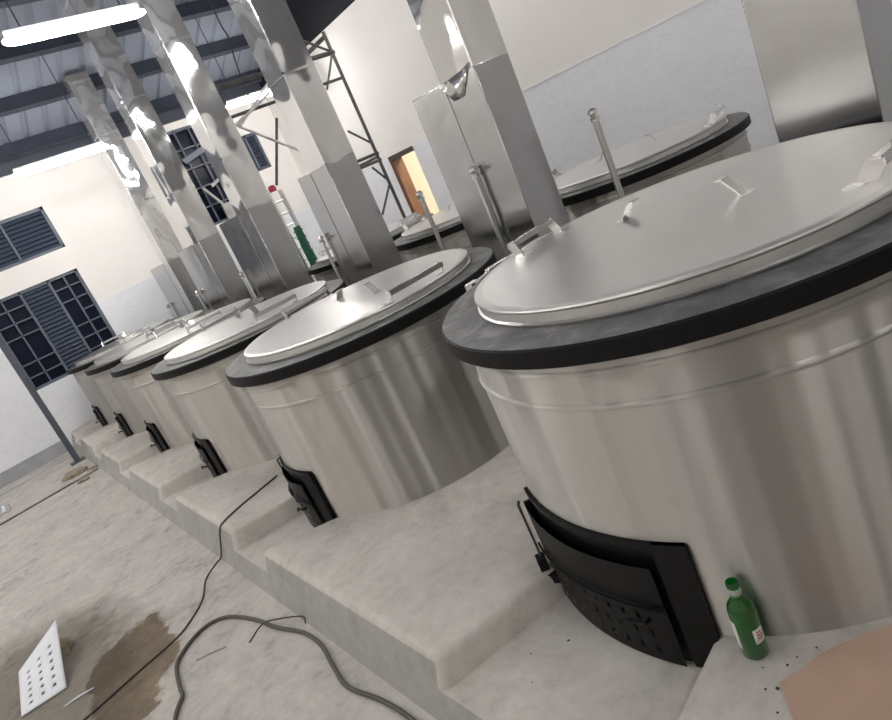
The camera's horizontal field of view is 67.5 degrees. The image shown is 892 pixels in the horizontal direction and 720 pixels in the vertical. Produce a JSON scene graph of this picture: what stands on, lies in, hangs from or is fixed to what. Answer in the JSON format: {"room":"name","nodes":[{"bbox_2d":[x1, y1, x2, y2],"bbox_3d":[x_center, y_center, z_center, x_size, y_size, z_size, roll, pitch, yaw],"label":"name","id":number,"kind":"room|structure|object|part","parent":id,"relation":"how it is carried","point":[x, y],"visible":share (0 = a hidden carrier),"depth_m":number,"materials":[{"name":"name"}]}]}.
{"room":"commercial kitchen","nodes":[
{"label":"commercial kitchen","id":0,"kind":"room"},
{"bbox_2d":[0,0,258,145],"bbox_3d":[-3.174,-4.024,2.629,11.675,3.059,16.700,-34,19,-31],"label":"ceiling","id":1,"kind":"structure","parent":0,"point":[26,75],"depth_m":9.82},
{"bbox_2d":[0,0,42,8],"bbox_3d":[-6.123,-3.481,6.926,11.000,0.225,0.135,-34,19,-31],"label":"trim","id":2,"kind":"structure","parent":1,"relation":"attached to","point":[11,3],"depth_m":7.72,"materials":[{"name":"paint"}]},
{"bbox_2d":[2,0,145,45],"bbox_3d":[-3.591,-3.899,5.284,1.200,2.560,0.080,-34,19,-31],"label":"tube light","id":3,"kind":"object","parent":1,"relation":"hanging from","point":[20,35],"visible":1,"depth_m":5.57,"materials":[{"name":"glowing light emitter"},{"name":"white plastic"}]},
{"bbox_2d":[0,0,231,65],"bbox_3d":[-6.499,-3.205,7.700,11.000,0.225,0.135,-34,19,-31],"label":"beam","id":4,"kind":"structure","parent":1,"relation":"attached to","point":[200,8],"depth_m":8.82,"materials":[{"name":"metal"}]},
{"bbox_2d":[0,42,107,177],"bbox_3d":[-5.286,-3.239,8.492,1.230,1.544,0.080,-34,19,-31],"label":"tube light","id":5,"kind":"object","parent":4,"relation":"hanging from","point":[25,170],"visible":0.95,"depth_m":8.64,"materials":[{"name":"white plastic"}]},
{"bbox_2d":[226,87,271,108],"bbox_3d":[-3.044,-4.029,10.114,0.786,0.284,0.080,-34,19,-31],"label":"tube light","id":6,"kind":"object","parent":4,"relation":"hanging from","point":[251,97],"depth_m":10.08,"materials":[{"name":"white"}]},
{"bbox_2d":[0,34,249,117],"bbox_3d":[-6.909,-2.903,8.547,11.000,0.225,0.135,-34,19,-31],"label":"trim","id":7,"kind":"structure","parent":1,"relation":"attached to","point":[31,99],"depth_m":9.79,"materials":[{"name":"paint"}]},
{"bbox_2d":[187,1,226,81],"bbox_3d":[-3.511,-4.642,9.785,0.013,1.159,0.080,-34,19,-31],"label":"cable","id":8,"kind":"object","parent":1,"relation":"hanging from","point":[187,1],"depth_m":9.79,"materials":[{"name":"white"}]},
{"bbox_2d":[208,0,248,94],"bbox_3d":[-3.042,-4.534,8.893,0.129,1.984,0.127,-34,19,-31],"label":"cable","id":9,"kind":"object","parent":1,"relation":"hanging from","point":[208,0],"visible":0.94,"depth_m":9.03,"materials":[{"name":"grey plastic"}]},
{"bbox_2d":[0,99,330,472],"bbox_3d":[-6.551,-0.674,10.324,11.200,4.300,0.200,-34,19,-31],"label":"wall","id":10,"kind":"structure","parent":0,"point":[103,238],"depth_m":10.81,"materials":[{"name":"white paint"}]},
{"bbox_2d":[0,207,65,271],"bbox_3d":[-6.901,-1.631,10.059,1.950,0.680,0.100,-34,19,-31],"label":"window","id":11,"kind":"structure","parent":10,"relation":"in","point":[29,235],"depth_m":10.33,"materials":[{"name":"grey metal"}]},
{"bbox_3d":[-6.927,-1.631,10.095,1.950,0.680,0.010,-34,19,-31],"label":"glass","id":12,"kind":"part","parent":11,"relation":"part of","materials":[{"name":"black"}]},
{"bbox_2d":[0,441,67,488],"bbox_3d":[-7.810,2.569,9.240,5.180,0.200,0.030,-34,19,-31],"label":"baseboard","id":13,"kind":"structure","parent":10,"relation":"attached to","point":[8,476],"depth_m":10.27,"materials":[{"name":"grey paint"}]},
{"bbox_2d":[0,268,117,390],"bbox_3d":[-6.173,-0.490,10.557,1.440,1.450,0.080,-34,19,-31],"label":"window","id":14,"kind":"structure","parent":10,"relation":"in","point":[47,326],"depth_m":10.53,"materials":[{"name":"black glass"}]},
{"bbox_2d":[0,69,261,162],"bbox_3d":[-7.338,-2.587,9.430,11.000,0.225,0.135,-34,19,-31],"label":"trim","id":15,"kind":"structure","parent":10,"relation":"attached to","point":[62,135],"depth_m":10.44,"materials":[{"name":"paint"}]},
{"bbox_2d":[0,83,261,177],"bbox_3d":[-7.382,-2.482,9.588,11.000,0.310,0.061,-34,19,-31],"label":"trim","id":16,"kind":"structure","parent":10,"relation":"attached to","point":[6,168],"depth_m":10.68,"materials":[{"name":"paint"}]},
{"bbox_2d":[167,125,228,224],"bbox_3d":[-4.242,-3.352,11.991,1.070,1.720,0.100,-34,19,-31],"label":"window","id":17,"kind":"structure","parent":10,"relation":"in","point":[184,140],"depth_m":11.92,"materials":[{"name":"black glass"}]},
{"bbox_2d":[96,206,309,301],"bbox_3d":[-4.116,-2.000,11.963,4.380,0.015,0.009,-34,19,-31],"label":"trim","id":18,"kind":"structure","parent":10,"relation":"attached to","point":[309,206],"depth_m":11.19,"materials":[{"name":"white tile"}]},
{"bbox_2d":[182,146,235,219],"bbox_3d":[-4.144,-3.150,11.881,0.623,1.349,0.070,-34,19,-31],"label":"leaning boards","id":19,"kind":"object","parent":10,"relation":"attached to","point":[227,207],"visible":0.68,"depth_m":11.87,"materials":[{"name":"grey metal"}]},
{"bbox_3d":[-3.851,-2.736,12.086,0.330,0.280,0.070,-34,19,-31],"label":"panel","id":20,"kind":"part","parent":19,"relation":"part of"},
{"bbox_2d":[241,133,270,171],"bbox_3d":[-3.623,-3.840,12.441,0.460,0.680,0.100,-34,19,-31],"label":"window","id":21,"kind":"structure","parent":10,"relation":"in","point":[251,141],"depth_m":12.46,"materials":[{"name":"grey metal"}]},
{"bbox_3d":[-3.649,-3.839,12.478,0.460,0.680,0.010,-34,19,-31],"label":"glass","id":22,"kind":"part","parent":21,"relation":"part of","materials":[{"name":"black"}]},
{"bbox_2d":[0,450,435,719],"bbox_3d":[-0.937,1.227,4.178,11.000,0.100,16.300,-34,19,-31],"label":"floor","id":23,"kind":"structure","parent":0,"point":[117,577],"depth_m":4.05,"materials":[{"name":"grey concrete"}]},
{"bbox_2d":[0,504,10,516],"bbox_3d":[-5.765,1.997,8.396,0.520,0.050,0.400,-34,19,-31],"label":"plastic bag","id":24,"kind":"object","parent":23,"relation":"on","point":[4,509],"visible":1,"depth_m":8.39,"materials":[{"name":"white plastic"}]},
{"bbox_2d":[0,453,77,495],"bbox_3d":[-7.407,2.648,8.759,5.180,0.006,0.080,-34,19,-31],"label":"trim","id":25,"kind":"structure","parent":23,"relation":"on","point":[77,453],"depth_m":9.76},
{"bbox_2d":[18,620,66,716],"bbox_3d":[-2.411,1.808,3.932,0.283,0.168,0.619,-31,17,-22],"label":"sheet","id":26,"kind":"object","parent":23,"relation":"on","point":[51,637],"visible":1,"depth_m":3.90,"materials":[{"name":"white plastic"}]},
{"bbox_2d":[0,336,85,465],"bbox_3d":[-5.685,0.439,9.161,0.220,2.300,0.220,-34,19,-31],"label":"steel post","id":27,"kind":"object","parent":23,"relation":"on","point":[3,346],"visible":1,"depth_m":9.21,"materials":[{"name":"grey metal"}]},
{"bbox_3d":[-5.226,1.438,9.479,0.200,0.012,0.220,-34,19,-31],"label":"plate","id":28,"kind":"part","parent":27,"relation":"part of","materials":[{"name":"grey metal"}]},
{"bbox_2d":[0,467,97,525],"bbox_3d":[-6.314,2.628,7.236,5.180,0.012,0.070,-34,19,-31],"label":"trim","id":29,"kind":"structure","parent":23,"relation":"on","point":[96,467],"depth_m":8.24,"materials":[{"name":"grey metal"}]},
{"bbox_2d":[49,636,73,662],"bbox_3d":[-2.404,1.792,4.136,0.138,0.090,0.172,-23,16,5],"label":"chip","id":30,"kind":"object","parent":23,"relation":"on","point":[66,643],"visible":0.48,"depth_m":4.13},
{"bbox_2d":[61,466,87,480],"bbox_3d":[-4.868,1.475,8.740,0.349,0.069,0.302,-23,16,4],"label":"heap","id":31,"kind":"object","parent":23,"relation":"on","point":[74,473],"visible":1,"depth_m":8.66,"materials":[{"name":"brown soil"}]},
{"bbox_2d":[63,687,93,706],"bbox_3d":[-1.976,1.812,3.594,0.164,0.012,0.018,-30,17,-20],"label":"wood sliver","id":32,"kind":"object","parent":23,"relation":"on","point":[85,692],"visible":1,"depth_m":3.59,"materials":[{"name":"beige wood"}]},
{"bbox_2d":[77,476,88,483],"bbox_3d":[-4.475,1.471,8.240,0.151,0.040,0.156,-29,17,-16],"label":"heap","id":33,"kind":"object","parent":23,"relation":"on","point":[85,478],"visible":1,"depth_m":8.20,"materials":[{"name":"brown soil"}]},
{"bbox_2d":[87,465,96,471],"bbox_3d":[-4.561,1.397,8.604,0.117,0.038,0.137,-17,18,25],"label":"heap","id":34,"kind":"object","parent":23,"relation":"on","point":[94,466],"visible":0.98,"depth_m":8.57,"materials":[{"name":"brown soil"}]},
{"bbox_2d":[83,475,276,719],"bbox_3d":[-1.615,1.400,3.939,0.310,0.269,2.128,-15,18,29],"label":"power cable","id":35,"kind":"object","parent":23,"relation":"on","point":[256,492],"visible":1,"depth_m":3.94,"materials":[{"name":"grey plastic"}]},
{"bbox_2d":[196,646,225,660],"bbox_3d":[-1.216,1.515,3.454,0.164,0.012,0.014,-25,16,-1],"label":"wood sliver","id":36,"kind":"object","parent":23,"relation":"on","point":[222,647],"visible":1,"depth_m":3.45,"materials":[{"name":"grey wood"}]},
{"bbox_2d":[249,616,305,642],"bbox_3d":[-0.845,1.347,3.386,0.350,0.043,0.091,-20,16,14],"label":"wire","id":37,"kind":"object","parent":23,"relation":"on","point":[288,616],"visible":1,"depth_m":3.41,"materials":[{"name":"grey"}]},
{"bbox_2d":[173,615,416,719],"bbox_3d":[-0.777,1.509,2.824,0.779,0.021,2.121,-34,19,-31],"label":"cable","id":38,"kind":"object","parent":23,"relation":"on","point":[322,646],"visible":1,"depth_m":3.17,"materials":[{"name":"grey plastic"}]},
{"bbox_2d":[72,440,701,719],"bbox_3d":[0.515,-0.113,5.964,5.790,0.125,15.080,-34,19,-31],"label":"concrete step","id":39,"kind":"structure","parent":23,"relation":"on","point":[593,675],"depth_m":2.31,"materials":[{"name":"concrete"}]},
{"bbox_2d":[67,317,179,426],"bbox_3d":[-4.698,0.153,10.231,1.781,1.179,1.750,-34,19,-31],"label":"cooking vat","id":40,"kind":"object","parent":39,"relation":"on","point":[103,410],"visible":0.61,"depth_m":9.62,"materials":[{"name":"metal"}]},
{"bbox_3d":[-5.224,0.903,10.080,0.060,0.341,0.552,-30,17,-19],"label":"door","id":41,"kind":"part","parent":40,"relation":"part of","materials":[{"name":"metal"}]},
{"bbox_3d":[-5.181,0.857,10.047,0.079,0.426,0.662,-31,17,-22],"label":"fire door","id":42,"kind":"part","parent":40,"relation":"part of","materials":[{"name":"metal"}]},
{"bbox_3d":[-5.293,-0.327,10.632,0.416,0.085,0.105,-34,19,-31],"label":"handle","id":43,"kind":"part","parent":40,"relation":"part of","materials":[{"name":"metal"}]},
{"bbox_3d":[-4.882,-0.289,10.103,1.468,0.065,1.468,-34,19,-31],"label":"lid","id":44,"kind":"part","parent":40,"relation":"part of","materials":[{"name":"metal"}]},
{"bbox_3d":[-4.512,-0.339,9.547,0.416,0.085,0.105,-34,19,-31],"label":"handle","id":45,"kind":"part","parent":40,"relation":"part of","materials":[{"name":"metal"}]},
{"bbox_2d":[85,309,215,436],"bbox_3d":[-3.630,0.136,8.745,1.781,1.179,1.750,-34,19,-31],"label":"cooking vat","id":46,"kind":"object","parent":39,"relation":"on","point":[128,417],"visible":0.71,"depth_m":8.12,"materials":[{"name":"metal"}]},
{"bbox_3d":[-4.156,0.886,8.594,0.060,0.341,0.552,-30,17,-19],"label":"door","id":47,"kind":"part","parent":46,"relation":"part of","materials":[{"name":"metal"}]},
{"bbox_3d":[-4.113,0.840,8.562,0.079,0.426,0.662,-31,17,-22],"label":"fire door","id":48,"kind":"part","parent":46,"relation":"part of","materials":[{"name":"metal"}]},
{"bbox_3d":[-4.224,-0.344,9.147,0.416,0.085,0.105,-34,19,-31],"label":"handle","id":49,"kind":"part","parent":46,"relation":"part of","materials":[{"name":"metal"}]},
{"bbox_3d":[-3.814,-0.306,8.618,1.468,0.065,1.468,-34,19,-31],"label":"lid","id":50,"kind":"part","parent":46,"relation":"part of","materials":[{"name":"metal"}]},
{"bbox_3d":[-3.444,-0.356,8.061,0.416,0.085,0.105,-34,19,-31],"label":"handle","id":51,"kind":"part","parent":46,"relation":"part of","materials":[{"name":"metal"}]},
{"bbox_2d":[110,297,265,452],"bbox_3d":[-2.579,0.119,7.284,1.781,1.179,1.750,-34,19,-31],"label":"cooking vat","id":52,"kind":"object","parent":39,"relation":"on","point":[167,427],"visible":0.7,"depth_m":6.64,"materials":[{"name":"metal"}]},
{"bbox_3d":[-3.105,0.870,7.133,0.060,0.341,0.552,-30,17,-19],"label":"door","id":53,"kind":"part","parent":52,"relation":"part of","materials":[{"name":"metal"}]},
{"bbox_3d":[-3.062,0.823,7.100,0.079,0.426,0.662,-31,17,-22],"label":"fire door","id":54,"kind":"part","parent":52,"relation":"part of","materials":[{"name":"metal"}]},
{"bbox_3d":[-3.174,-0.360,7.686,0.416,0.085,0.105,-34,19,-31],"label":"handle","id":55,"kind":"part","parent":52,"relation":"part of","materials":[{"name":"metal"}]},
{"bbox_3d":[-2.763,-0.322,7.156,1.468,0.065,1.468,-34,19,-31],"label":"lid","id":56,"kind":"part","parent":52,"relation":"part of","materials":[{"name":"metal"}]},
{"bbox_3d":[-2.393,-0.373,6.600,0.416,0.085,0.105,-34,19,-31],"label":"handle","id":57,"kind":"part","parent":52,"relation":"part of","materials":[{"name":"metal"}]},
{"bbox_2d":[150,279,346,477],"bbox_3d":[-1.493,0.102,5.774,1.781,1.179,1.750,-34,19,-31],"label":"cooking vat","id":58,"kind":"object","parent":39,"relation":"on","point":[228,434],"visible":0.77,"depth_m":5.10,"materials":[{"name":"metal"}]},
{"bbox_3d":[-2.019,0.852,5.623,0.060,0.341,0.552,-30,17,-19],"label":"door","id":59,"kind":"part","parent":58,"relation":"part of","materials":[{"name":"metal"}]},
{"bbox_3d":[-1.976,0.806,5.590,0.079,0.426,0.662,-31,17,-22],"label":"fire door","id":60,"kind":"part","parent":58,"relation":"part of","materials":[{"name":"metal"}]},
{"bbox_3d":[-2.088,-0.378,6.176,0.416,0.085,0.105,-34,19,-31],"label":"handle","id":61,"kind":"part","parent":58,"relation":"part of","materials":[{"name":"metal"}]},
{"bbox_3d":[-1.677,-0.340,5.646,1.468,0.065,1.468,-34,19,-31],"label":"lid","id":62,"kind":"part","parent":58,"relation":"part of","materials":[{"name":"metal"}]},
{"bbox_3d":[-1.307,-0.390,5.090,0.416,0.085,0.105,-34,19,-31],"label":"handle","id":63,"kind":"part","parent":58,"relation":"part of","materials":[{"name":"metal"}]},
{"bbox_2d":[225,247,509,527],"bbox_3d":[-0.355,0.088,4.178,1.781,1.179,1.750,-34,19,-31],"label":"cooking vat","id":64,"kind":"object","parent":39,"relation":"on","point":[364,402],"visible":0.9,"depth_m":3.48,"materials":[{"name":"metal"}]},
{"bbox_3d":[-0.882,0.839,4.027,0.060,0.341,0.552,-30,17,-19],"label":"door","id":65,"kind":"part","parent":64,"relation":"part of","materials":[{"name":"metal"}]},
{"bbox_3d":[-0.831,0.860,3.845,0.094,0.032,0.033,-6,24,48],"label":"door handle","id":66,"kind":"part","parent":64,"relation":"part of","materials":[{"name":"metal"}]},
{"bbox_3d":[-0.839,0.793,3.994,0.079,0.426,0.662,-31,17,-22],"label":"fire door","id":67,"kind":"part","parent":64,"relation":"part of","materials":[{"name":"metal"}]},
{"bbox_3d":[-0.950,-0.391,4.579,0.416,0.085,0.105,-34,19,-31],"label":"handle","id":68,"kind":"part","parent":64,"relation":"part of","materials":[{"name":"metal"}]},
{"bbox_3d":[-0.540,-0.353,4.050,1.468,0.065,1.468,-34,19,-31],"label":"lid","id":69,"kind":"part","parent":64,"relation":"part of","materials":[{"name":"metal"}]},
{"bbox_3d":[-0.170,-0.404,3.493,0.416,0.085,0.105,-34,19,-31],"label":"handle","id":70,"kind":"part","parent":64,"relation":"part of","materials":[{"name":"metal"}]},
{"bbox_2d":[71,419,891,719],"bbox_3d":[0.481,-0.234,5.941,5.745,0.125,15.080,-34,19,-31],"label":"platform","id":71,"kind":"object","parent":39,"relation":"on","point":[439,581],"visible":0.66,"depth_m":2.94,"materials":[{"name":"concrete"}]},
{"bbox_2d":[62,71,208,316],"bbox_3d":[-4.685,-2.043,10.564,0.322,4.597,1.155,-34,19,-31],"label":"duct","id":72,"kind":"object","parent":71,"relation":"on","point":[172,276],"visible":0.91,"depth_m":9.97,"materials":[{"name":"metal"}]},
{"bbox_2d":[59,0,252,309],"bbox_3d":[-3.764,-2.335,9.025,0.322,5.223,1.055,-34,19,-31],"label":"duct","id":73,"kind":"object","parent":71,"relation":"on","point":[208,261],"visible":0.89,"depth_m":8.57,"materials":[{"name":"metal"}]},
{"bbox_2d":[166,304,175,317],"bbox_3d":[-4.459,-0.429,11.350,0.053,1.155,0.086,-15,19,31],"label":"standpipe","id":74,"kind":"object","parent":71,"relation":"on","point":[167,305],"visible":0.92,"depth_m":11.22,"materials":[{"name":"metal"}]},
{"bbox_2d":[195,291,206,310],"bbox_3d":[-3.406,-0.467,9.865,0.053,1.205,0.086,-15,19,31],"label":"standpipe","id":75,"kind":"object","parent":71,"relation":"on","point":[197,294],"visible":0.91,"depth_m":9.74,"materials":[{"name":"metal"}]},
{"bbox_2d":[127,0,311,299],"bbox_3d":[-2.749,-2.659,7.326,0.321,5.922,0.985,-34,19,-31],"label":"duct","id":76,"kind":"object","parent":71,"relation":"on","point":[257,236],"visible":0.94,"depth_m":7.11,"materials":[{"name":"metal"}]},
{"bbox_2d":[239,272,255,298],"bbox_3d":[-2.248,-0.508,8.235,0.053,1.255,0.086,-15,19,31],"label":"standpipe","id":77,"kind":"object","parent":71,"relation":"on","point":[241,276],"visible":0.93,"depth_m":8.11,"materials":[{"name":"metal"}]},
{"bbox_2d":[268,185,316,281],"bbox_3d":[-1.959,-1.453,9.331,0.230,2.086,0.140,-34,19,-31],"label":"ladder","id":78,"kind":"object","parent":71,"relation":"on","point":[283,198],"depth_m":9.18,"materials":[{"name":"white painted metal"},{"name":"green plastic"},{"name":"red plastic"}]},
{"bbox_3d":[-2.362,-2.328,9.069,0.110,0.090,0.110,-34,19,-31],"label":"red cap","id":79,"kind":"part","parent":78,"relation":"part of","materials":[{"name":"red plastic"}]},
{"bbox_3d":[-1.865,-1.455,9.374,0.050,1.991,0.100,-34,19,-31],"label":"ladder rail","id":80,"kind":"part","parent":78,"relation":"part of","materials":[{"name":"white metal"}]},
{"bbox_2d":[293,225,317,265],"bbox_3d":[-1.737,-1.167,9.234,0.133,1.461,0.134,-13,19,34],"label":"pipe","id":81,"kind":"object","parent":71,"relation":"on","point":[308,251],"visible":0.71,"depth_m":9.07,"materials":[{"name":"green plastic"}]},
{"bbox_2d":[215,31,405,282],"bbox_3d":[-1.775,-2.317,9.132,1.794,3.563,0.992,-34,19,-31],"label":"scaffold tower","id":82,"kind":"object","parent":71,"relation":"on","point":[330,52],"visible":0.58,"depth_m":8.73,"materials":[{"name":"grey metal"}]},
{"bbox_2d":[228,0,402,285],"bbox_3d":[-1.642,-2.984,5.502,0.322,6.616,0.585,-34,19,-31],"label":"duct","id":83,"kind":"object","parent":71,"relation":"on","point":[336,189],"visible":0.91,"depth_m":5.65,"materials":[{"name":"metal"}]},
{"bbox_2d":[318,236,342,279],"bbox_3d":[-0.914,-0.560,6.349,0.050,1.325,0.085,-15,19,31],"label":"standpipe","id":84,"kind":"object","parent":71,"relation":"on","point":[322,242],"visible":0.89,"depth_m":6.22,"materials":[{"name":"metal"}]},
{"bbox_2d":[307,211,432,286],"bbox_3d":[-0.811,-1.159,8.607,1.750,1.058,1.750,-12,20,36],"label":"cooking vat","id":85,"kind":"object","parent":71,"relation":"on","point":[323,270],"visible":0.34,"depth_m":8.03,"materials":[{"name":"metal"}]},
{"bbox_3d":[-1.532,-1.468,8.866,0.105,0.085,0.416,-12,20,36],"label":"handle","id":86,"kind":"part","parent":85,"relation":"part of","materials":[{"name":"metal"}]},
{"bbox_3d":[-0.982,-1.540,8.488,1.468,0.065,1.468,-12,20,36],"label":"lid","id":87,"kind":"part","parent":85,"relation":"part of","materials":[{"name":"metal"}]},
{"bbox_3d":[-0.473,-1.700,8.082,0.105,0.085,0.416,-12,20,36],"label":"handle","id":88,"kind":"part","parent":85,"relation":"part of","materials":[{"name":"metal"}]},
{"bbox_2d":[416,190,445,250],"bbox_3d":[0.027,-0.864,5.930,0.066,1.345,0.093,-23,16,6],"label":"standpipe","id":89,"kind":"object","parent":71,"relation":"on","point":[419,194],"visible":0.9,"depth_m":5.81,"materials":[{"name":"metal"}]},
{"bbox_2d":[394,203,472,262],"bbox_3d":[0.386,-1.178,6.943,1.750,1.058,1.750,-12,20,36],"label":"cooking vat","id":90,"kind":"object","parent":71,"relation":"on","point":[419,240],"visible":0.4,"depth_m":6.31,"materials":[{"name":"metal"}]},
{"bbox_3d":[-0.335,-1.487,7.202,0.105,0.085,0.416,-12,20,36],"label":"handle","id":91,"kind":"part","parent":90,"relation":"part of","materials":[{"name":"metal"}]},
{"bbox_3d":[0.215,-1.559,6.824,1.468,0.065,1.468,-12,20,36],"label":"lid","id":92,"kind":"part","parent":90,"relation":"part of","materials":[{"name":"metal"}]},
{"bbox_2d":[407,0,569,261],"bbox_3d":[-0.490,-3.023,3.855,0.346,6.678,0.665,-34,19,-31],"label":"duct","id":93,"kind":"object","parent":71,"relation":"on","point":[478,115],"visible":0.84,"depth_m":4.14,"materials":[{"name":"metal"}]},
{"bbox_2d":[468,165,508,256],"bbox_3d":[0.431,-0.616,4.447,0.050,1.405,0.085,-15,19,31],"label":"standpipe","id":94,"kind":"object","parent":71,"relation":"on","point":[472,169],"visible":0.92,"depth_m":4.33,"materials":[{"name":"metal"}]},
{"bbox_2d":[587,107,624,198],"bbox_3d":[1.178,-0.919,4.294,0.066,1.430,0.093,-23,16,6],"label":"standpipe","id":95,"kind":"object","parent":71,"relation":"on","point":[594,117],"visible":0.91,"depth_m":4.17,"materials":[{"name":"metal"}]},
{"bbox_2d":[551,104,750,221],"bbox_3d":[1.594,-1.216,5.324,1.750,1.058,1.750,-12,20,36],"label":"cooking vat","id":96,"kind":"object","parent":71,"relation":"on","point":[649,160],"visible":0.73,"depth_m":4.62,"materials":[{"name":"metal"}]},
{"bbox_3d":[0.873,-1.525,5.582,0.105,0.085,0.416,-12,20,36],"label":"handle","id":97,"kind":"part","parent":96,"relation":"part of","materials":[{"name":"metal"}]},
{"bbox_3d":[1.422,-1.597,5.205,1.468,0.065,1.468,-12,20,36],"label":"lid","id":98,"kind":"part","parent":96,"relation":"part of","materials":[{"name":"metal"}]},
{"bbox_3d":[1.932,-1.757,4.799,0.105,0.085,0.416,-12,20,36],"label":"handle","id":99,"kind":"part","parent":96,"relation":"part of","materials":[{"name":"metal"}]},
{"bbox_2d":[725,577,769,660],"bbox_3d":[0.808,0.697,1.810,0.074,0.247,0.076,-34,19,-31],"label":"glass bottle","id":100,"kind":"object","parent":71,"relation":"on","point":[744,619],"visible":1,"depth_m":1.79,"materials":[{"name":"green glass"}]},
{"bbox_2d":[741,0,891,142],"bbox_3d":[0.885,-2.738,2.254,0.321,5.968,0.404,-34,19,-31],"label":"duct","id":101,"kind":"object","parent":71,"relation":"on","point":[825,65],"visible":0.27,"depth_m":2.61,"materials":[{"name":"metal"}]},
{"bbox_2d":[779,624,891,719],"bbox_3d":[1.118,0.808,1.445,0.700,0.008,0.755,-34,19,-31],"label":"flat board","id":102,"kind":"object","parent":71,"relation":"on","point":[852,679],"visible":1,"depth_m":1.66,"materials":[{"name":"wood"}]},
{"bbox_2d":[442,121,891,667],"bbox_3d":[0.983,-0.016,2.455,1.838,1.249,1.867,-34,19,-31],"label":"cooking vat","id":103,"kind":"object","parent":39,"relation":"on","point":[686,378],"visible":1,"depth_m":1.76,"materials":[{"name":"metal"}]},
{"bbox_3d":[0.322,0.652,2.528,0.012,0.277,0.035,-21,16,12],"label":"hinge rod","id":104,"kind":"part","parent":103,"relation":"part of","materials":[{"name":"metal"}]},
{"bbox_3d":[0.384,-0.511,2.784,0.316,0.085,0.105,-35,19,-34],"label":"handle","id":105,"kind":"part","parent":103,"relation":"part of","materials":[{"name":"metal"}]},
{"bbox_3d":[0.487,0.761,2.244,0.075,0.374,0.646,-31,17,-21],"label":"door","id":106,"kind":"part","parent":103,"relation":"part of","materials":[{"name":"metal"}]},
{"bbox_3d":[0.547,0.704,2.221,0.148,0.459,0.751,-34,19,-31],"label":"fire door","id":107,"kind":"part","parent":103,"relation":"part of","materials":[{"name":"metal"}]},
{"bbox_3d":[0.577,0.793,2.027,0.094,0.032,0.033,-9,22,43],"label":"door handle","id":108,"kind":"part","parent":103,"relation":"part of","materials":[{"name":"metal"}]},
{"bbox_3d":[0.801,-0.488,2.293,1.516,0.065,1.516,-34,19,-31],"label":"lid","id":109,"kind":"part","parent":103,"relation":"part of","materials":[{"name":"metal"}]},
{"bbox_3d":[1.155,-0.538,1.759,0.316,0.085,0.105,-34,19,-31],"label":"handle","id":110,"kind":"part","parent":103,"relation":"part of","materials":[{"name":"metal"}]},
{"bbox_2d":[402,151,439,214],"bbox_3d":[0.224,-3.253,10.915,1.500,3.150,5.200,-34,19,-31],"label":"wall","id":111,"kind":"structure","parent":0,"point":[411,162],"depth_m":12.97,"materials":[{"name":"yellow paint"}]},
{"bbox_2d":[262,0,891,224],"bbox_3d":[2.191,-3.340,6.479,0.200,4.180,16.300,-34,19,-31],"label":"wall","id":112,"kind":"structure","parent":0,"point":[702,58],"depth_m":7.50,"materials":[{"name":"white paint"}]},
{"bbox_2d":[258,0,354,87],"bbox_3d":[0.725,-6.534,5.462,0.100,3.136,16.300,-34,19,-31],"label":"trim","id":113,"kind":"structure","parent":112,"relation":"attached to","point":[311,17],"depth_m":10.33,"materials":[{"name":"black metal"}]},
{"bbox_2d":[388,146,424,214],"bbox_3d":[-0.286,-2.484,10.684,0.240,1.830,0.694,-34,19,-31],"label":"door","id":114,"kind":"structure","parent":112,"relation":"in","point":[396,161],"depth_m":10.77,"materials":[{"name":"brown wood"}]},
{"bbox_2d":[412,0,705,145],"bbox_3d":[3.183,-3.300,4.951,0.009,0.018,12.660,-34,19,-31],"label":"trim","id":115,"kind":"structure","parent":112,"relation":"attached to","point":[701,1],"depth_m":6.94,"materials":[{"name":"white tile"}]}
]}

